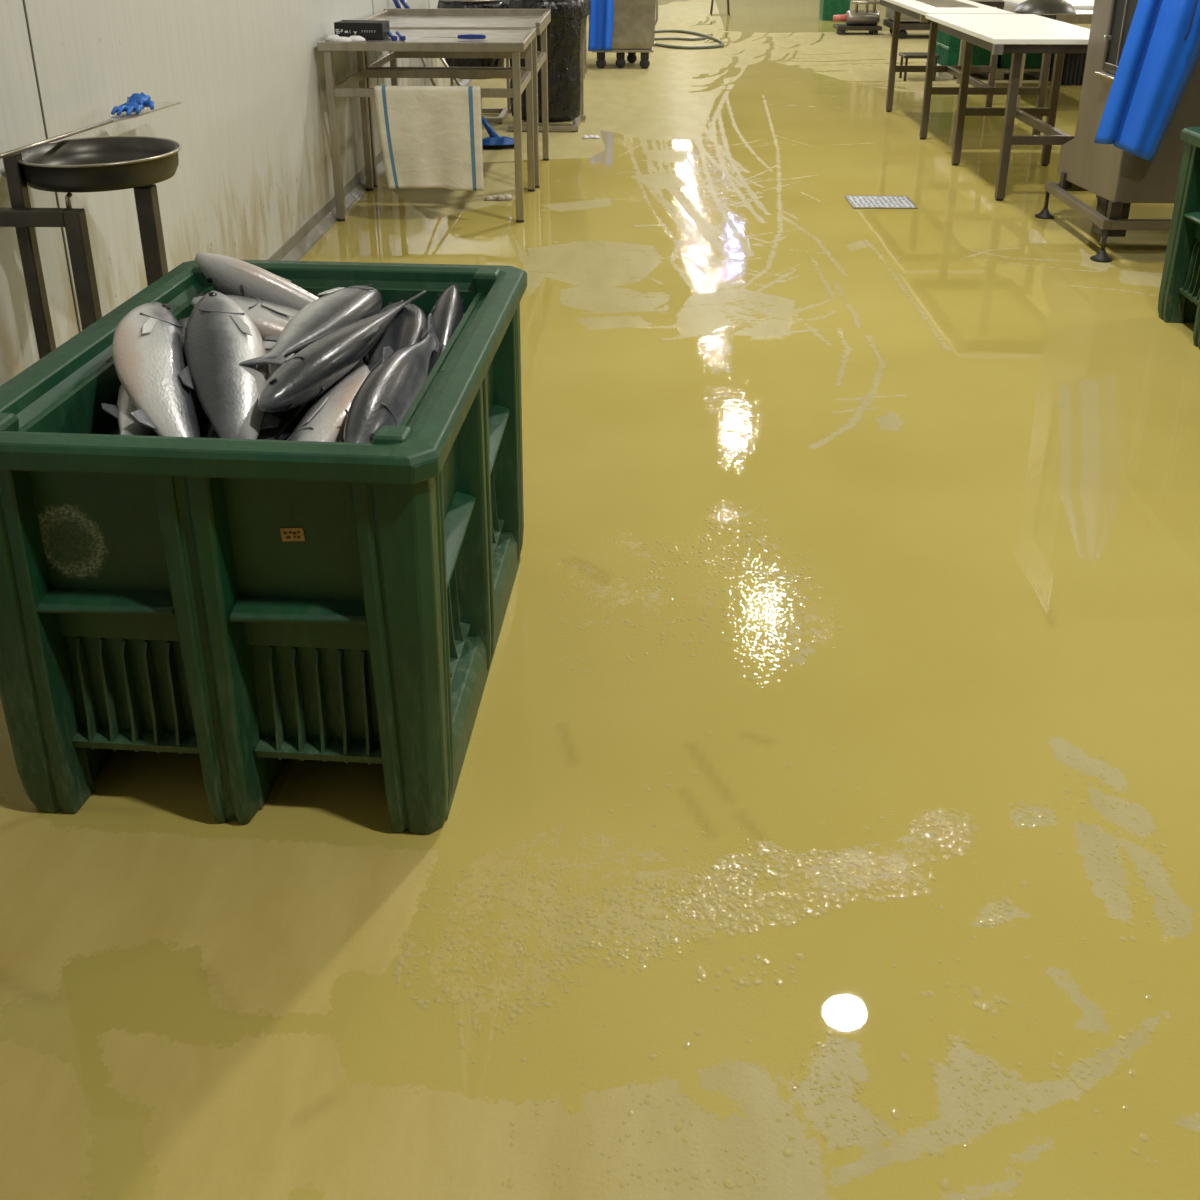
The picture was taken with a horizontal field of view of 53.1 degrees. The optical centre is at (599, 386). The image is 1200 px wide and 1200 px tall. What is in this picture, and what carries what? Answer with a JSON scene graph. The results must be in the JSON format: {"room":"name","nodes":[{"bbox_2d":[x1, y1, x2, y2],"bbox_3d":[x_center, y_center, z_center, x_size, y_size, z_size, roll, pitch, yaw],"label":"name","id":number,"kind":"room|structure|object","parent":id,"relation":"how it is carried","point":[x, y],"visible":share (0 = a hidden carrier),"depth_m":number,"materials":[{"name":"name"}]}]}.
{"room":"fish processing plant","nodes":[
{"label":"fish processing plant","id":0,"kind":"room"},
{"bbox_2d":[0,0,457,385],"bbox_3d":[-1.339,-5.847,12.787,0.100,4.600,46.000,1,22,1],"label":"wall","id":1,"kind":"structure","parent":0,"point":[250,124],"depth_m":4.49,"materials":[{"name":"white paint"}]},
{"bbox_2d":[23,0,80,332],"bbox_3d":[-1.584,-1.976,2.933,0.004,4.500,0.008,1,22,1],"label":"trim","id":2,"kind":"structure","parent":1,"relation":"attached to","point":[24,4],"depth_m":3.42,"materials":[{"name":"grey metal"}]},
{"bbox_2d":[268,79,472,260],"bbox_3d":[-1.264,-3.756,13.617,0.050,0.100,46.000,1,22,1],"label":"baseboard","id":3,"kind":"structure","parent":1,"relation":"attached to","point":[313,230],"depth_m":6.41,"materials":[{"name":"metal"}]},
{"bbox_2d":[0,0,1199,1199],"bbox_3d":[4.888,-3.646,13.477,12.800,0.001,46.000,1,22,1],"label":"floor","id":4,"kind":"structure","parent":0,"point":[986,429],"depth_m":2.40,"materials":[{"name":"yellow paint"}]},
{"bbox_2d":[0,153,167,358],"bbox_3d":[-1.360,-0.120,3.246,0.406,1.020,0.139,-7,23,-17],"label":"stand","id":5,"kind":"object","parent":4,"relation":"on","point":[21,216],"visible":0.38,"depth_m":3.14,"materials":[{"name":"metal"}]},
{"bbox_2d":[0,136,181,192],"bbox_3d":[-1.348,-0.595,3.217,0.443,0.082,0.424,1,22,1],"label":"round pan","id":6,"kind":"object","parent":5,"relation":"on","point":[105,163],"visible":0.88,"depth_m":3.16,"materials":[{"name":"metal"}]},
{"bbox_2d":[0,102,181,158],"bbox_3d":[-1.462,-0.764,3.494,0.080,0.046,1.146,1,22,1],"label":"paddle","id":7,"kind":"object","parent":6,"relation":"on","point":[158,105],"visible":0.98,"depth_m":3.47,"materials":[{"name":"metal"}]},
{"bbox_2d":[111,92,154,115],"bbox_3d":[-1.446,-0.887,3.746,0.103,0.049,0.208,1,22,1],"label":"glove","id":8,"kind":"object","parent":7,"relation":"on","point":[136,102],"visible":1,"depth_m":3.74,"materials":[{"name":"blue rubber"}]},
{"bbox_2d":[0,260,526,833],"bbox_3d":[-0.651,0.257,2.601,0.866,0.797,1.126,2,22,4],"label":"bin","id":9,"kind":"object","parent":4,"relation":"on","point":[248,607],"visible":0.92,"depth_m":2.15,"materials":[{"name":"green plastic"}]},
{"bbox_2d":[76,637,186,753],"bbox_3d":[-0.869,0.573,2.222,0.177,0.232,0.034,2,22,4],"label":"grille","id":10,"kind":"object","parent":9,"relation":"attached to","point":[133,689],"depth_m":2.23,"materials":[{"name":"green plastic"}]},
{"bbox_2d":[20,286,481,433],"bbox_3d":[-0.651,0.219,2.586,0.670,0.620,0.930,2,22,4],"label":"tub","id":11,"kind":"object","parent":9,"relation":"in","point":[79,410],"depth_m":2.38,"materials":[{"name":"green plastic"}]},
{"bbox_2d":[283,531,299,538],"bbox_3d":[-0.526,0.253,2.052,0.029,0.015,0.001,-2,25,5],"label":"print","id":12,"kind":"object","parent":9,"relation":"on","point":[287,537],"depth_m":2.05},
{"bbox_2d":[268,646,373,764],"bbox_3d":[-0.510,0.583,2.195,0.177,0.232,0.034,2,22,4],"label":"grille","id":13,"kind":"object","parent":9,"relation":"attached to","point":[321,698],"depth_m":2.20,"materials":[{"name":"green plastic"}]},
{"bbox_2d":[447,567,463,676],"bbox_3d":[-0.316,0.500,2.404,0.034,0.232,0.263,2,22,4],"label":"grille","id":14,"kind":"object","parent":9,"relation":"attached to","point":[456,637],"depth_m":2.51,"materials":[{"name":"green plastic"}]},
{"bbox_2d":[490,466,499,542],"bbox_3d":[-0.277,0.319,2.858,0.034,0.232,0.263,2,22,4],"label":"grille","id":15,"kind":"object","parent":9,"relation":"attached to","point":[495,523],"depth_m":2.98,"materials":[{"name":"green plastic"}]},
{"bbox_3d":[-0.651,0.294,2.616,0.643,0.406,0.903,2,22,4],"label":"crushed ice","id":16,"kind":"object","parent":9,"relation":"in","visible":0},
{"bbox_2d":[110,427,119,434],"bbox_3d":[-0.913,0.098,2.415,0.174,0.110,0.631,-1,22,-3],"label":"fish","id":17,"kind":"object","parent":16,"relation":"on","point":[116,431],"visible":0.02,"depth_m":2.33},
{"bbox_2d":[101,384,201,435],"bbox_3d":[-0.871,0.051,2.361,0.152,0.138,0.633,-3,22,-8],"label":"fish","id":18,"kind":"object","parent":17,"relation":"on","point":[128,425],"visible":0.14,"depth_m":2.22},
{"bbox_2d":[199,408,217,437],"bbox_3d":[-0.784,0.047,2.527,0.156,0.122,0.634,-2,22,-5],"label":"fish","id":19,"kind":"object","parent":16,"relation":"on","point":[207,430],"visible":0.04,"depth_m":2.39},
{"bbox_2d":[178,317,188,336],"bbox_3d":[-0.876,-0.102,2.653,0.159,0.136,0.634,-6,23,-15],"label":"fish","id":20,"kind":"object","parent":19,"relation":"on","point":[183,321],"visible":0.02,"depth_m":2.58},
{"bbox_2d":[195,252,318,309],"bbox_3d":[-0.646,-0.168,2.864,0.584,0.337,0.117,-2,22,-5],"label":"fish","id":21,"kind":"object","parent":16,"relation":"on","point":[227,275],"visible":0.43,"depth_m":2.77},
{"bbox_2d":[191,295,366,363],"bbox_3d":[-0.622,-0.114,2.772,0.592,0.250,0.175,-5,22,-12],"label":"fish","id":22,"kind":"object","parent":16,"relation":"on","point":[270,318],"visible":0.14,"depth_m":2.67},
{"bbox_2d":[239,284,381,365],"bbox_3d":[-0.593,-0.123,2.586,0.176,0.099,0.633,4,22,10],"label":"fish","id":23,"kind":"object","parent":22,"relation":"on","point":[340,307],"visible":0.88,"depth_m":2.54},
{"bbox_2d":[427,285,463,376],"bbox_3d":[-0.375,-0.023,2.611,0.108,0.235,0.624,1,22,3],"label":"fish","id":24,"kind":"object","parent":16,"relation":"on","point":[447,312],"visible":0.29,"depth_m":2.71},
{"bbox_3d":[-0.655,0.088,2.472,0.173,0.091,0.633,17,32,36],"label":"fish","id":25,"kind":"object","parent":16,"relation":"on","visible":0},
{"bbox_2d":[217,341,316,439],"bbox_3d":[-0.640,0.030,2.367,0.182,0.102,0.633,-2,22,-4],"label":"fish","id":26,"kind":"object","parent":25,"relation":"on","point":[290,419],"visible":0.1,"depth_m":2.30},
{"bbox_2d":[112,302,200,437],"bbox_3d":[-0.828,0.019,2.283,0.151,0.239,0.614,-11,24,-25],"label":"fish","id":27,"kind":"object","parent":26,"relation":"on","point":[148,350],"visible":0.8,"depth_m":2.25},
{"bbox_2d":[178,291,280,438],"bbox_3d":[-0.713,-0.011,2.293,0.170,0.211,0.613,-8,23,-18],"label":"fish","id":28,"kind":"object","parent":26,"relation":"on","point":[220,335],"visible":0.86,"depth_m":2.28},
{"bbox_3d":[-0.439,0.101,2.379,0.175,0.091,0.634,8,27,-3],"label":"fish","id":29,"kind":"object","parent":16,"relation":"on","visible":0},
{"bbox_2d":[340,314,438,442],"bbox_3d":[-0.380,0.000,2.334,0.103,0.171,0.634,3,22,8],"label":"fish","id":30,"kind":"object","parent":29,"relation":"on","point":[388,391],"visible":0.62,"depth_m":2.20},
{"bbox_2d":[367,300,431,365],"bbox_3d":[-0.438,-0.075,2.591,0.155,0.121,0.634,-2,22,-5],"label":"fish","id":31,"kind":"object","parent":29,"relation":"on","point":[408,327],"visible":0.42,"depth_m":2.58},
{"bbox_3d":[-0.602,0.154,2.307,0.184,0.091,0.633,20,25,41],"label":"fish","id":32,"kind":"object","parent":16,"relation":"on","visible":0},
{"bbox_2d":[287,354,381,441],"bbox_3d":[-0.511,0.041,2.364,0.142,0.133,0.635,1,22,2],"label":"fish","id":33,"kind":"object","parent":32,"relation":"on","point":[325,421],"visible":0.4,"depth_m":2.21},
{"bbox_2d":[258,290,425,411],"bbox_3d":[-0.515,-0.075,2.441,0.153,0.117,0.634,6,23,16],"label":"fish","id":34,"kind":"object","parent":33,"relation":"on","point":[302,377],"visible":0.99,"depth_m":2.27},
{"bbox_2d":[393,0,436,85],"bbox_3d":[-1.172,-2.176,8.322,0.515,1.084,0.265,1,22,1],"label":"squeegee","id":35,"kind":"object","parent":4,"relation":"on","point":[396,2],"visible":0.04,"depth_m":8.29,"materials":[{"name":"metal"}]},
{"bbox_2d":[317,28,535,222],"bbox_3d":[-0.924,-1.503,6.806,1.080,0.955,0.840,1,22,1],"label":"steel table","id":36,"kind":"object","parent":4,"relation":"on","point":[514,40],"visible":0.9,"depth_m":6.51,"materials":[{"name":"grey metal"}]},
{"bbox_2d":[325,35,365,41],"bbox_3d":[-1.348,-1.842,6.338,0.217,0.030,0.106,1,22,1],"label":"wrapper","id":37,"kind":"object","parent":36,"relation":"on","point":[332,38],"visible":1,"depth_m":6.32,"materials":[{"name":"white plastic"}]},
{"bbox_2d":[334,20,389,39],"bbox_3d":[-1.283,-1.927,6.473,0.270,0.088,0.123,4,22,9],"label":"glove box","id":38,"kind":"object","parent":36,"relation":"on","point":[367,29],"visible":0.99,"depth_m":6.42,"materials":[{"name":"black cardboard"}]},
{"bbox_2d":[387,31,396,39],"bbox_3d":[-1.115,-1.881,6.426,0.026,0.036,0.131,-9,23,-22],"label":"brush","id":39,"kind":"object","parent":36,"relation":"on","point":[393,37],"visible":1,"depth_m":6.39,"materials":[{"name":"blue plastic"}]},
{"bbox_2d":[396,31,405,39],"bbox_3d":[-1.070,-1.880,6.425,0.026,0.036,0.131,-9,23,-22],"label":"brush","id":40,"kind":"object","parent":36,"relation":"on","point":[401,37],"visible":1,"depth_m":6.39,"materials":[{"name":"blue plastic"}]},
{"bbox_2d":[374,86,483,190],"bbox_3d":[-0.912,-1.333,6.441,0.565,0.551,0.068,1,22,1],"label":"towel","id":41,"kind":"object","parent":36,"relation":"hanging from","point":[431,136],"visible":1,"depth_m":6.42,"materials":[{"name":"fabric"}]},
{"bbox_2d":[421,34,485,38],"bbox_3d":[-0.783,-1.869,6.405,0.345,0.026,0.026,-1,22,-2],"label":"knife","id":42,"kind":"object","parent":36,"relation":"on","point":[465,36],"visible":1,"depth_m":6.40,"materials":[{"name":"blue plastic"}]},
{"bbox_2d":[361,9,550,187],"bbox_3d":[-0.888,-1.861,7.658,1.100,0.990,0.930,1,22,1],"label":"steel table","id":43,"kind":"object","parent":4,"relation":"on","point":[539,19],"visible":0.62,"depth_m":7.63,"materials":[{"name":"grey metal"}]},
{"bbox_2d":[399,0,513,148],"bbox_3d":[-1.000,-2.215,8.472,0.870,1.046,0.154,4,22,9],"label":"squeegee","id":44,"kind":"object","parent":4,"relation":"on","point":[493,141],"visible":0.48,"depth_m":8.56,"materials":[{"name":"plastic"}]},
{"bbox_2d":[481,117,498,136],"bbox_3d":[-0.788,-1.839,8.579,0.146,0.180,0.059,3,22,7],"label":"socket","id":45,"kind":"object","parent":44,"relation":"attached to","point":[489,129],"depth_m":8.57,"materials":[{"name":"blue plastic"}]},
{"bbox_2d":[437,0,511,122],"bbox_3d":[-1.014,-2.642,9.655,0.564,0.942,0.547,1,22,1],"label":"bag","id":46,"kind":"object","parent":4,"relation":"on","point":[442,4],"visible":0.38,"depth_m":9.46,"materials":[{"name":"plastic"}]},
{"bbox_2d":[484,194,512,200],"bbox_3d":[-0.601,-1.121,7.093,0.168,0.032,0.051,1,22,1],"label":"paper","id":47,"kind":"object","parent":4,"relation":"on","point":[503,197],"visible":1,"depth_m":7.08,"materials":[{"name":"white paper"}]},
{"bbox_2d":[502,0,590,130],"bbox_3d":[-0.411,-2.518,9.292,0.678,0.982,0.602,1,22,1],"label":"trash bin","id":48,"kind":"object","parent":4,"relation":"on","point":[566,28],"visible":0.57,"depth_m":9.12,"materials":[{"name":"plastic"}]},
{"bbox_2d":[583,30,586,78],"bbox_3d":[-0.476,-3.573,12.267,0.660,0.760,0.500,1,22,1],"label":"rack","id":49,"kind":"object","parent":4,"relation":"on","point":[584,43],"visible":0.14,"depth_m":12.16,"materials":[{"name":"silver metal"}]},
{"bbox_2d":[582,135,599,138],"bbox_3d":[-0.066,-1.879,9.009,0.133,0.024,0.075,1,22,1],"label":"scrap","id":50,"kind":"object","parent":4,"relation":"on","point":[584,136],"visible":1,"depth_m":8.99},
{"bbox_2d":[588,0,657,68],"bbox_3d":[0.248,-3.957,13.024,0.777,0.912,0.757,1,22,1],"label":"wheeled cart","id":51,"kind":"object","parent":4,"relation":"on","point":[634,22],"visible":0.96,"depth_m":12.73,"materials":[{"name":"metal"}]},
{"bbox_2d":[588,0,613,50],"bbox_3d":[0.007,-3.992,12.580,0.269,0.906,0.057,1,22,1],"label":"apron","id":52,"kind":"object","parent":51,"relation":"hanging from","point":[601,11],"visible":0.98,"depth_m":12.65,"materials":[{"name":"blue plastic"}]},
{"bbox_2d":[612,0,655,49],"bbox_3d":[0.247,-3.964,13.005,0.700,0.540,0.680,1,22,1],"label":"tub","id":53,"kind":"object","parent":51,"relation":"in","point":[634,22],"depth_m":12.70,"materials":[{"name":"metal"}]},
{"bbox_2d":[654,37,705,40],"bbox_3d":[1.053,-4.555,15.706,0.700,0.034,0.162,-1,22,-4],"label":"hose","id":54,"kind":"object","parent":4,"relation":"on","point":[656,38],"visible":0.95,"depth_m":15.72,"materials":[{"name":"beige rubber"}]},
{"bbox_2d":[653,30,723,48],"bbox_3d":[1.109,-4.563,15.726,0.952,0.053,2.213,1,22,1],"label":"hose","id":55,"kind":"object","parent":4,"relation":"on","point":[721,44],"visible":0.98,"depth_m":15.01,"materials":[{"name":"rubber"}]},
{"bbox_2d":[710,0,729,15],"bbox_3d":[1.948,-6.268,19.426,0.303,0.471,0.306,1,22,1],"label":"wire stand","id":56,"kind":"object","parent":4,"relation":"on","point":[712,1],"visible":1,"depth_m":19.37,"materials":[{"name":"metal"}]},
{"bbox_2d":[393,501,1186,1189],"bbox_3d":[0.434,0.728,2.492,1.309,0.001,2.066,4,22,10],"label":"water droplets","id":57,"kind":"object","parent":4,"relation":"on","point":[788,918],"visible":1,"depth_m":2.07,"materials":[{"name":"beige"}]},
{"bbox_2d":[819,0,850,20],"bbox_3d":[3.645,-6.108,18.564,0.500,0.810,0.490,1,22,1],"label":"tub","id":58,"kind":"object","parent":4,"relation":"on","point":[828,8],"visible":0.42,"depth_m":18.46,"materials":[{"name":"green plastic"}]},
{"bbox_2d":[833,0,881,34],"bbox_3d":[3.545,-5.323,16.403,0.672,0.950,0.400,1,22,1],"label":"pump","id":59,"kind":"object","parent":4,"relation":"on","point":[867,20],"visible":0.99,"depth_m":16.41,"materials":[{"name":"metal"}]},
{"bbox_2d":[844,195,917,208],"bbox_3d":[1.644,-1.084,7.035,0.374,0.007,0.314,1,22,1],"label":"drain grate","id":60,"kind":"object","parent":4,"relation":"on","point":[855,201],"visible":1,"depth_m":7.02,"materials":[{"name":"metal"}]},
{"bbox_2d":[883,7,929,38],"bbox_3d":[4.484,-5.165,16.006,1.210,0.949,0.740,1,22,1],"label":"pump","id":61,"kind":"object","parent":4,"relation":"on","point":[907,22],"visible":0.27,"depth_m":15.80,"materials":[{"name":"metal"}]},
{"bbox_2d":[899,52,939,80],"bbox_3d":[3.202,-3.224,12.080,0.350,0.250,0.280,1,22,1],"label":"stool","id":62,"kind":"object","parent":4,"relation":"on","point":[907,55],"visible":0.64,"depth_m":11.98,"materials":[{"name":"metal"}]},
{"bbox_2d":[880,0,1056,139],"bbox_3d":[2.799,-2.522,9.434,0.995,0.904,1.656,1,22,1],"label":"work table","id":63,"kind":"object","parent":4,"relation":"on","point":[980,87],"visible":0.61,"depth_m":8.91,"materials":[{"name":"white plastic"},{"name":"dark steel"}]},
{"bbox_2d":[884,0,1015,15],"bbox_3d":[2.597,-2.969,9.292,0.590,0.030,2.200,1,22,1],"label":"cutting board","id":64,"kind":"object","parent":63,"relation":"on","point":[912,5],"visible":0.51,"depth_m":8.64,"materials":[{"name":"white plastic"}]},
{"bbox_2d":[914,0,977,6],"bbox_3d":[2.607,-2.911,9.100,0.320,0.004,0.800,1,22,1],"label":"insert","id":65,"kind":"object","parent":64,"relation":"on","point":[934,3],"visible":1,"depth_m":9.04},
{"bbox_2d":[924,60,1049,79],"bbox_3d":[4.017,-3.280,12.410,1.160,0.110,0.760,1,22,1],"label":"pallet","id":66,"kind":"object","parent":4,"relation":"on","point":[999,71],"visible":0.22,"depth_m":12.10,"materials":[{"name":"brown wood"}]},
{"bbox_2d":[936,42,940,63],"bbox_3d":[3.752,-3.502,12.535,0.504,0.205,0.364,1,22,1],"label":"crate","id":67,"kind":"object","parent":66,"relation":"on","point":[938,47],"visible":0.12,"depth_m":12.43,"materials":[{"name":"green plastic"}]},
{"bbox_2d":[937,23,941,42],"bbox_3d":[3.752,-3.693,12.458,0.504,0.205,0.364,1,22,1],"label":"crate","id":68,"kind":"object","parent":67,"relation":"on","point":[939,34],"visible":0.07,"depth_m":12.39,"materials":[{"name":"green plastic"}]},
{"bbox_2d":[939,44,990,65],"bbox_3d":[3.741,-3.361,12.182,0.504,0.205,0.364,1,22,1],"label":"crate","id":69,"kind":"object","parent":66,"relation":"on","point":[949,56],"visible":0.5,"depth_m":12.03,"materials":[{"name":"green plastic"}]},
{"bbox_2d":[941,32,978,46],"bbox_3d":[3.741,-3.552,12.105,0.504,0.205,0.364,1,22,1],"label":"crate","id":70,"kind":"object","parent":69,"relation":"on","point":[948,40],"visible":0.21,"depth_m":11.98,"materials":[{"name":"green plastic"}]},
{"bbox_2d":[997,53,1051,68],"bbox_3d":[4.281,-3.355,12.168,0.504,0.205,0.364,1,22,1],"label":"crate","id":71,"kind":"object","parent":66,"relation":"on","point":[1032,60],"visible":0.23,"depth_m":12.02,"materials":[{"name":"green plastic"}]},
{"bbox_2d":[938,24,1097,200],"bbox_3d":[2.596,-1.725,7.432,0.800,0.904,1.396,1,22,1],"label":"work table","id":72,"kind":"object","parent":4,"relation":"on","point":[1052,135],"visible":0.62,"depth_m":7.14,"materials":[{"name":"white plastic"},{"name":"dark steel"}]},
{"bbox_2d":[925,14,1089,44],"bbox_3d":[2.568,-2.218,7.407,0.735,0.030,1.700,1,22,1],"label":"cutting board","id":73,"kind":"object","parent":72,"relation":"on","point":[991,28],"visible":0.8,"depth_m":7.19,"materials":[{"name":"white plastic"}]},
{"bbox_2d":[956,0,1092,107],"bbox_3d":[4.297,-3.075,10.761,1.830,0.950,2.160,1,22,1],"label":"bench","id":74,"kind":"object","parent":4,"relation":"on","point":[1083,16],"visible":0.11,"depth_m":9.93,"materials":[{"name":"metal"}]},
{"bbox_2d":[1013,0,1076,13],"bbox_3d":[3.691,-3.172,9.932,0.500,0.142,0.500,1,22,1],"label":"bowl","id":75,"kind":"object","parent":74,"relation":"on","point":[1029,6],"visible":0.93,"depth_m":9.79,"materials":[{"name":"metal"}]},
{"bbox_2d":[1003,0,1093,8],"bbox_3d":[4.316,-3.447,10.773,1.100,0.029,1.000,1,22,1],"label":"cutting board","id":76,"kind":"object","parent":74,"relation":"on","point":[1077,4],"visible":0.19,"depth_m":10.64,"materials":[{"name":"white plastic"}]},
{"bbox_2d":[1048,53,1086,84],"bbox_3d":[4.701,-3.176,11.839,0.404,0.340,0.344,-2,22,-4],"label":"crate","id":77,"kind":"object","parent":4,"relation":"on","point":[1074,63],"visible":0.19,"depth_m":11.70,"materials":[{"name":"black plastic"}]},
{"bbox_2d":[1035,0,1199,262],"bbox_3d":[2.905,-1.709,5.845,1.194,2.050,1.122,1,22,1],"label":"machine","id":78,"kind":"object","parent":4,"relation":"on","point":[1120,178],"depth_m":5.72,"materials":[{"name":"grey metal"}]},
{"bbox_2d":[1158,127,1199,348],"bbox_3d":[2.874,-0.520,4.552,1.126,0.797,0.866,1,22,1],"label":"bin","id":79,"kind":"object","parent":4,"relation":"on","point":[1179,293],"visible":1,"depth_m":4.86,"materials":[{"name":"green plastic"}]},
{"bbox_2d":[1182,240,1199,301],"bbox_3d":[2.394,-0.450,4.788,0.034,0.232,0.177,1,22,1],"label":"grille","id":80,"kind":"object","parent":79,"relation":"attached to","point":[1191,289],"depth_m":4.84,"materials":[{"name":"green plastic"}]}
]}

